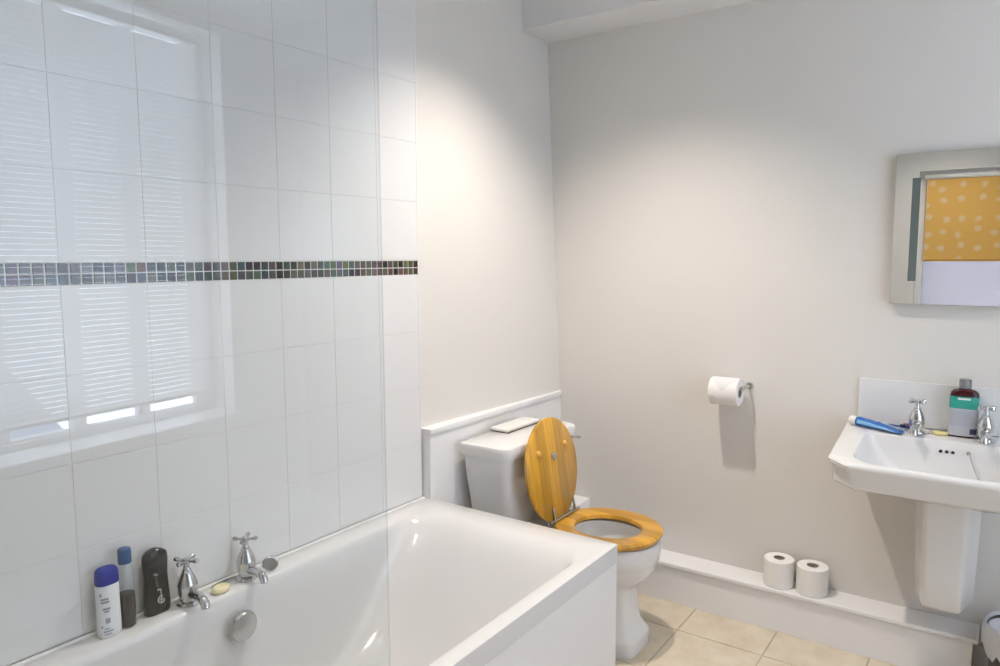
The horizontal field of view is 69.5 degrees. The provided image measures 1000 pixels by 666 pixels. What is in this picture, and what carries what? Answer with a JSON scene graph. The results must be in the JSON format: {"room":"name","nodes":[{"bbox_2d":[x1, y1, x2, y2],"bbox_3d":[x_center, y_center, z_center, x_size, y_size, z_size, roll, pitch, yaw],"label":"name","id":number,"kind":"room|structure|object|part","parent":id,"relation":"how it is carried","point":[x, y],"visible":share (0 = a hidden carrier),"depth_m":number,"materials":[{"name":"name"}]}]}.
{"room":"bathroom","nodes":[
{"label":"bathroom","id":0,"kind":"room"},
{"bbox_2d":[0,0,560,665],"bbox_3d":[-0.797,-0.044,1.863,0.216,2.630,3.680,4,7,35],"label":"wall","id":1,"kind":"structure","parent":0,"point":[251,250],"depth_m":1.95,"materials":[{"name":"tile"}]},
{"bbox_3d":[-1.028,-0.718,1.417,0.008,1.156,2.566,4,7,35],"label":"tile panel","id":2,"kind":"part","parent":1,"relation":"part of","materials":[{"name":"white tile"}]},
{"bbox_3d":[-1.024,0.304,1.522,0.008,0.800,2.566,4,7,35],"label":"tile panel","id":3,"kind":"part","parent":1,"relation":"part of","materials":[{"name":"white tile"}]},
{"bbox_2d":[421,390,561,508],"bbox_3d":[0.002,0.703,2.995,0.049,0.806,0.927,4,7,35],"label":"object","id":4,"kind":"structure","parent":1,"relation":"attached to","point":[444,474],"depth_m":2.71,"materials":[{"name":"white paint"}]},
{"bbox_2d":[615,593,896,665],"bbox_3d":[0.365,1.320,1.226,2.920,0.060,3.740,4,7,35],"label":"floor","id":5,"kind":"structure","parent":0,"point":[679,635],"depth_m":2.63,"materials":[{"name":"beige tile"}]},
{"bbox_2d":[11,496,617,665],"bbox_3d":[-0.480,0.966,1.686,0.769,0.556,1.823,4,7,35],"label":"bathtub","id":6,"kind":"object","parent":5,"relation":"on","point":[422,581],"visible":0.98,"depth_m":2.12,"materials":[{"name":"white ceramic"}]},
{"bbox_2d":[94,564,121,638],"bbox_3d":[-0.902,0.615,1.658,0.039,0.162,0.051,4,7,35],"label":"shampoo bottle","id":7,"kind":"object","parent":6,"relation":"on","point":[106,577],"visible":1,"depth_m":1.64,"materials":[{"name":"white plastic"}]},
{"bbox_2d":[117,546,136,627],"bbox_3d":[-0.879,0.597,1.696,0.037,0.189,0.037,4,7,35],"label":"bottle","id":8,"kind":"object","parent":6,"relation":"on","point":[127,597],"visible":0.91,"depth_m":1.69,"materials":[{"name":"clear plastic"}]},
{"bbox_2d":[141,547,170,616],"bbox_3d":[-0.840,0.604,1.761,0.036,0.162,0.065,4,7,35],"label":"bottle","id":9,"kind":"object","parent":6,"relation":"on","point":[156,591],"visible":1,"depth_m":1.75,"materials":[{"name":"black plastic"}]},
{"bbox_2d":[173,553,210,609],"bbox_3d":[-0.766,0.623,1.788,0.059,0.119,0.114,-5,8,-41],"label":"tap","id":10,"kind":"object","parent":6,"relation":"on","point":[189,595],"visible":1,"depth_m":1.79,"materials":[{"name":"silver metal"}]},
{"bbox_3d":[-0.785,0.569,1.803,0.053,0.015,0.053,-4,7,-35],"label":"cross handle","id":11,"kind":"part","parent":10,"relation":"part of","materials":[{"name":"silver metal"}]},
{"bbox_3d":[-0.744,0.657,1.784,0.075,0.036,0.026,4,7,35],"label":"spout","id":12,"kind":"part","parent":10,"relation":"part of","materials":[{"name":"silver metal"}]},
{"bbox_2d":[211,582,229,594],"bbox_3d":[-0.727,0.665,1.877,0.041,0.016,0.053,4,7,35],"label":"soap bar","id":13,"kind":"object","parent":6,"relation":"on","point":[220,588],"visible":1,"depth_m":1.86,"materials":[{"name":"beige"}]},
{"bbox_2d":[211,576,235,586],"bbox_3d":[-0.741,0.664,1.931,0.008,0.006,0.076,4,7,33],"label":"chain","id":14,"kind":"object","parent":6,"relation":"on","point":[233,576],"visible":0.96,"depth_m":1.93,"materials":[{"name":"silver metal"}]},
{"bbox_2d":[232,532,268,583],"bbox_3d":[-0.663,0.607,1.931,0.116,0.119,0.059,4,7,35],"label":"tap","id":15,"kind":"object","parent":6,"relation":"on","point":[247,569],"visible":1,"depth_m":1.93,"materials":[{"name":"silver metal"}]},
{"bbox_3d":[-0.686,0.554,1.942,0.053,0.015,0.053,5,8,40],"label":"cross handle","id":16,"kind":"part","parent":15,"relation":"part of","materials":[{"name":"silver metal"}]},
{"bbox_3d":[-0.646,0.642,1.923,0.075,0.036,0.026,4,7,35],"label":"spout","id":17,"kind":"part","parent":15,"relation":"part of","materials":[{"name":"silver metal"}]},
{"bbox_2d":[262,555,277,571],"bbox_3d":[-0.638,0.638,1.997,0.035,0.043,0.038,4,7,35],"label":"plug","id":18,"kind":"object","parent":6,"relation":"on","point":[270,563],"visible":1,"depth_m":1.99,"materials":[{"name":"silver metal"}]},
{"bbox_3d":[-0.470,0.993,1.688,0.748,0.500,1.811,4,7,35],"label":"panel","id":19,"kind":"part","parent":6,"relation":"part of","materials":[{"name":"white plastic"}]},
{"bbox_2d":[459,417,662,658],"bbox_3d":[0.275,0.726,2.724,0.676,0.814,0.522,4,7,35],"label":"toilet","id":20,"kind":"object","parent":5,"relation":"on","point":[527,474],"visible":0.7,"depth_m":2.65,"materials":[{"name":"white ceramic"}]},
{"bbox_2d":[490,417,539,433],"bbox_3d":[0.063,0.369,2.904,0.084,0.016,0.237,4,7,35],"label":"pack","id":21,"kind":"object","parent":20,"relation":"on","point":[522,422],"visible":0.9,"depth_m":2.87,"materials":[{"name":"white"}]},
{"bbox_3d":[0.087,0.409,2.822,0.220,0.046,0.522,4,7,35],"label":"cistern lid","id":22,"kind":"part","parent":20,"relation":"part of","materials":[{"name":"white ceramic"}]},
{"bbox_3d":[0.196,0.512,2.712,0.073,0.387,0.354,4,7,35],"label":"lid","id":23,"kind":"part","parent":20,"relation":"part of","materials":[{"name":"brown wood"}]},
{"bbox_3d":[0.397,0.716,2.649,0.392,0.021,0.364,4,7,35],"label":"seat","id":24,"kind":"part","parent":20,"relation":"part of","materials":[{"name":"brown wood"}]},
{"bbox_2d":[981,611,999,665],"bbox_3d":[1.637,1.045,2.249,0.238,0.267,0.240,4,7,35],"label":"waste bin","id":25,"kind":"object","parent":5,"relation":"on","point":[990,627],"visible":1,"depth_m":2.25,"materials":[{"name":"grey plastic"}]},
{"bbox_2d":[548,0,999,644],"bbox_3d":[1.390,-0.125,2.573,3.000,2.630,0.120,4,7,35],"label":"wall","id":26,"kind":"structure","parent":0,"point":[724,179],"depth_m":2.77,"materials":[{"name":"paint"}]},
{"bbox_2d":[569,495,589,508],"bbox_3d":[0.307,0.913,3.292,0.162,0.325,0.128,4,7,35],"label":"trim","id":27,"kind":"structure","parent":26,"relation":"attached to","point":[583,502],"depth_m":3.25,"materials":[{"name":"white paint"}]},
{"bbox_2d":[522,0,757,42],"bbox_3d":[1.254,-1.314,2.349,2.840,0.218,0.235,4,7,35],"label":"ceiling","id":28,"kind":"structure","parent":26,"relation":"attached to","point":[549,21],"depth_m":2.89,"materials":[{"name":"white paint"}]},
{"bbox_2d":[739,382,752,389],"bbox_3d":[0.949,0.209,2.796,0.032,0.028,0.086,5,8,44],"label":"holder","id":29,"kind":"object","parent":26,"relation":"attached to","point":[749,385],"visible":0.88,"depth_m":2.79,"materials":[{"name":"silver metal"}]},
{"bbox_2d":[707,376,743,405],"bbox_3d":[0.878,0.225,2.805,0.110,0.109,0.109,4,7,35],"label":"toilet roll","id":30,"kind":"object","parent":29,"relation":"hanging from","point":[721,390],"visible":1,"depth_m":2.77,"materials":[{"name":"white paper"}]},
{"bbox_3d":[0.944,0.211,2.794,0.035,0.017,0.072,4,7,35],"label":"arm","id":31,"kind":"part","parent":29,"relation":"part of","materials":[{"name":"silver metal"}]},
{"bbox_2d":[637,549,979,665],"bbox_3d":[0.918,1.033,2.877,1.650,0.168,0.126,4,7,35],"label":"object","id":32,"kind":"structure","parent":26,"relation":"attached to","point":[897,635],"depth_m":2.65,"materials":[{"name":"white paint"}]},
{"bbox_2d":[763,552,794,589],"bbox_3d":[1.065,0.908,2.756,0.109,0.104,0.109,4,7,35],"label":"toilet roll","id":33,"kind":"object","parent":32,"relation":"on","point":[778,573],"visible":1,"depth_m":2.71,"materials":[{"name":"white paper"}]},
{"bbox_2d":[796,559,828,597],"bbox_3d":[1.163,0.915,2.687,0.110,0.104,0.110,4,7,35],"label":"toilet roll","id":34,"kind":"object","parent":32,"relation":"on","point":[812,576],"visible":1,"depth_m":2.65,"materials":[{"name":"white paper"}]},
{"bbox_2d":[828,422,999,613],"bbox_3d":[1.386,0.621,2.269,0.639,0.536,0.506,4,7,35],"label":"washbasin","id":35,"kind":"object","parent":26,"relation":"attached to","point":[936,472],"visible":0.98,"depth_m":2.27,"materials":[{"name":"white ceramic"}]},
{"bbox_2d":[848,415,903,433],"bbox_3d":[1.300,0.315,2.499,0.045,0.033,0.176,-5,8,-40],"label":"toothpaste tube","id":36,"kind":"object","parent":35,"relation":"on","point":[859,421],"visible":1,"depth_m":2.50,"materials":[{"name":"blue plastic"}]},
{"bbox_2d":[876,420,909,428],"bbox_3d":[1.359,0.317,2.527,0.152,0.018,0.012,4,7,37],"label":"toothbrush","id":37,"kind":"object","parent":35,"relation":"on","point":[907,424],"visible":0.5,"depth_m":2.51,"materials":[{"name":"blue plastic"}]},
{"bbox_2d":[881,422,905,429],"bbox_3d":[1.354,0.320,2.504,0.012,0.018,0.104,-6,8,-43],"label":"toothbrush","id":38,"kind":"object","parent":35,"relation":"on","point":[902,426],"visible":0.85,"depth_m":2.48,"materials":[{"name":"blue plastic"}]},
{"bbox_3d":[1.385,0.440,2.251,0.639,0.172,0.506,4,7,35],"label":"bowl","id":39,"kind":"part","parent":35,"relation":"part of","materials":[{"name":"white ceramic"}]},
{"bbox_2d":[906,398,926,434],"bbox_3d":[1.390,0.284,2.410,0.057,0.116,0.113,4,7,35],"label":"tap","id":40,"kind":"object","parent":35,"relation":"on","point":[916,418],"visible":1,"depth_m":2.42,"materials":[{"name":"silver metal"}]},
{"bbox_3d":[1.379,0.318,2.397,0.025,0.035,0.073,4,7,35],"label":"spout","id":41,"kind":"part","parent":40,"relation":"part of","materials":[{"name":"silver metal"}]},
{"bbox_3d":[1.406,0.231,2.428,0.051,0.015,0.051,4,7,35],"label":"cross handle","id":42,"kind":"part","parent":40,"relation":"part of","materials":[{"name":"silver metal"}]},
{"bbox_2d":[932,430,947,435],"bbox_3d":[1.472,0.335,2.414,0.048,0.012,0.034,4,7,35],"label":"soap bar","id":43,"kind":"object","parent":35,"relation":"on","point":[935,432],"visible":1,"depth_m":2.40,"materials":[{"name":"yellow"}]},
{"bbox_2d":[948,378,979,438],"bbox_3d":[1.530,0.247,2.378,0.084,0.192,0.046,4,7,35],"label":"mouthwash bottle","id":44,"kind":"object","parent":35,"relation":"on","point":[964,401],"visible":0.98,"depth_m":2.36,"materials":[{"name":"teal plastic"}]},
{"bbox_2d":[950,410,975,426],"bbox_3d":[1.517,0.281,2.366,0.071,0.048,0.006,4,7,37],"label":"label","id":45,"kind":"object","parent":44,"relation":"attached to","point":[958,418],"depth_m":2.36,"materials":[{"name":"grey paper"}]},
{"bbox_2d":[966,452,978,479],"bbox_3d":[1.501,0.426,2.276,0.013,0.084,0.084,0,6,-1],"label":"chain","id":46,"kind":"object","parent":35,"relation":"hanging from","point":[967,453],"visible":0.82,"depth_m":2.29,"materials":[{"name":"silver metal"}]},
{"bbox_2d":[974,404,995,443],"bbox_3d":[1.547,0.295,2.298,0.057,0.116,0.113,4,7,35],"label":"tap","id":47,"kind":"object","parent":35,"relation":"on","point":[985,425],"visible":1,"depth_m":2.31,"materials":[{"name":"silver metal"}]},
{"bbox_3d":[1.536,0.329,2.285,0.025,0.035,0.073,4,7,35],"label":"spout","id":48,"kind":"part","parent":47,"relation":"part of","materials":[{"name":"silver metal"}]},
{"bbox_3d":[1.563,0.242,2.316,0.051,0.015,0.051,4,7,35],"label":"cross handle","id":49,"kind":"part","parent":47,"relation":"part of","materials":[{"name":"silver metal"}]},
{"bbox_2d":[858,377,999,435],"bbox_3d":[1.528,0.254,2.436,0.572,0.156,0.009,4,7,35],"label":"backsplash","id":50,"kind":"structure","parent":26,"relation":"attached to","point":[883,400],"depth_m":2.50,"materials":[{"name":"white tile"}]},
{"bbox_2d":[889,147,999,306],"bbox_3d":[1.519,-0.343,2.366,0.406,0.504,0.030,4,7,35],"label":"wall mirror","id":51,"kind":"object","parent":26,"relation":"attached to","point":[946,239],"visible":1,"depth_m":2.38,"materials":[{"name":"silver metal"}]},
{"bbox_2d":[972,644,987,665],"bbox_3d":[2.037,1.136,2.168,1.036,0.100,0.014,4,7,35],"label":"baseboard","id":52,"kind":"structure","parent":26,"relation":"attached to","point":[979,656],"depth_m":2.44,"materials":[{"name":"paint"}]}
]}

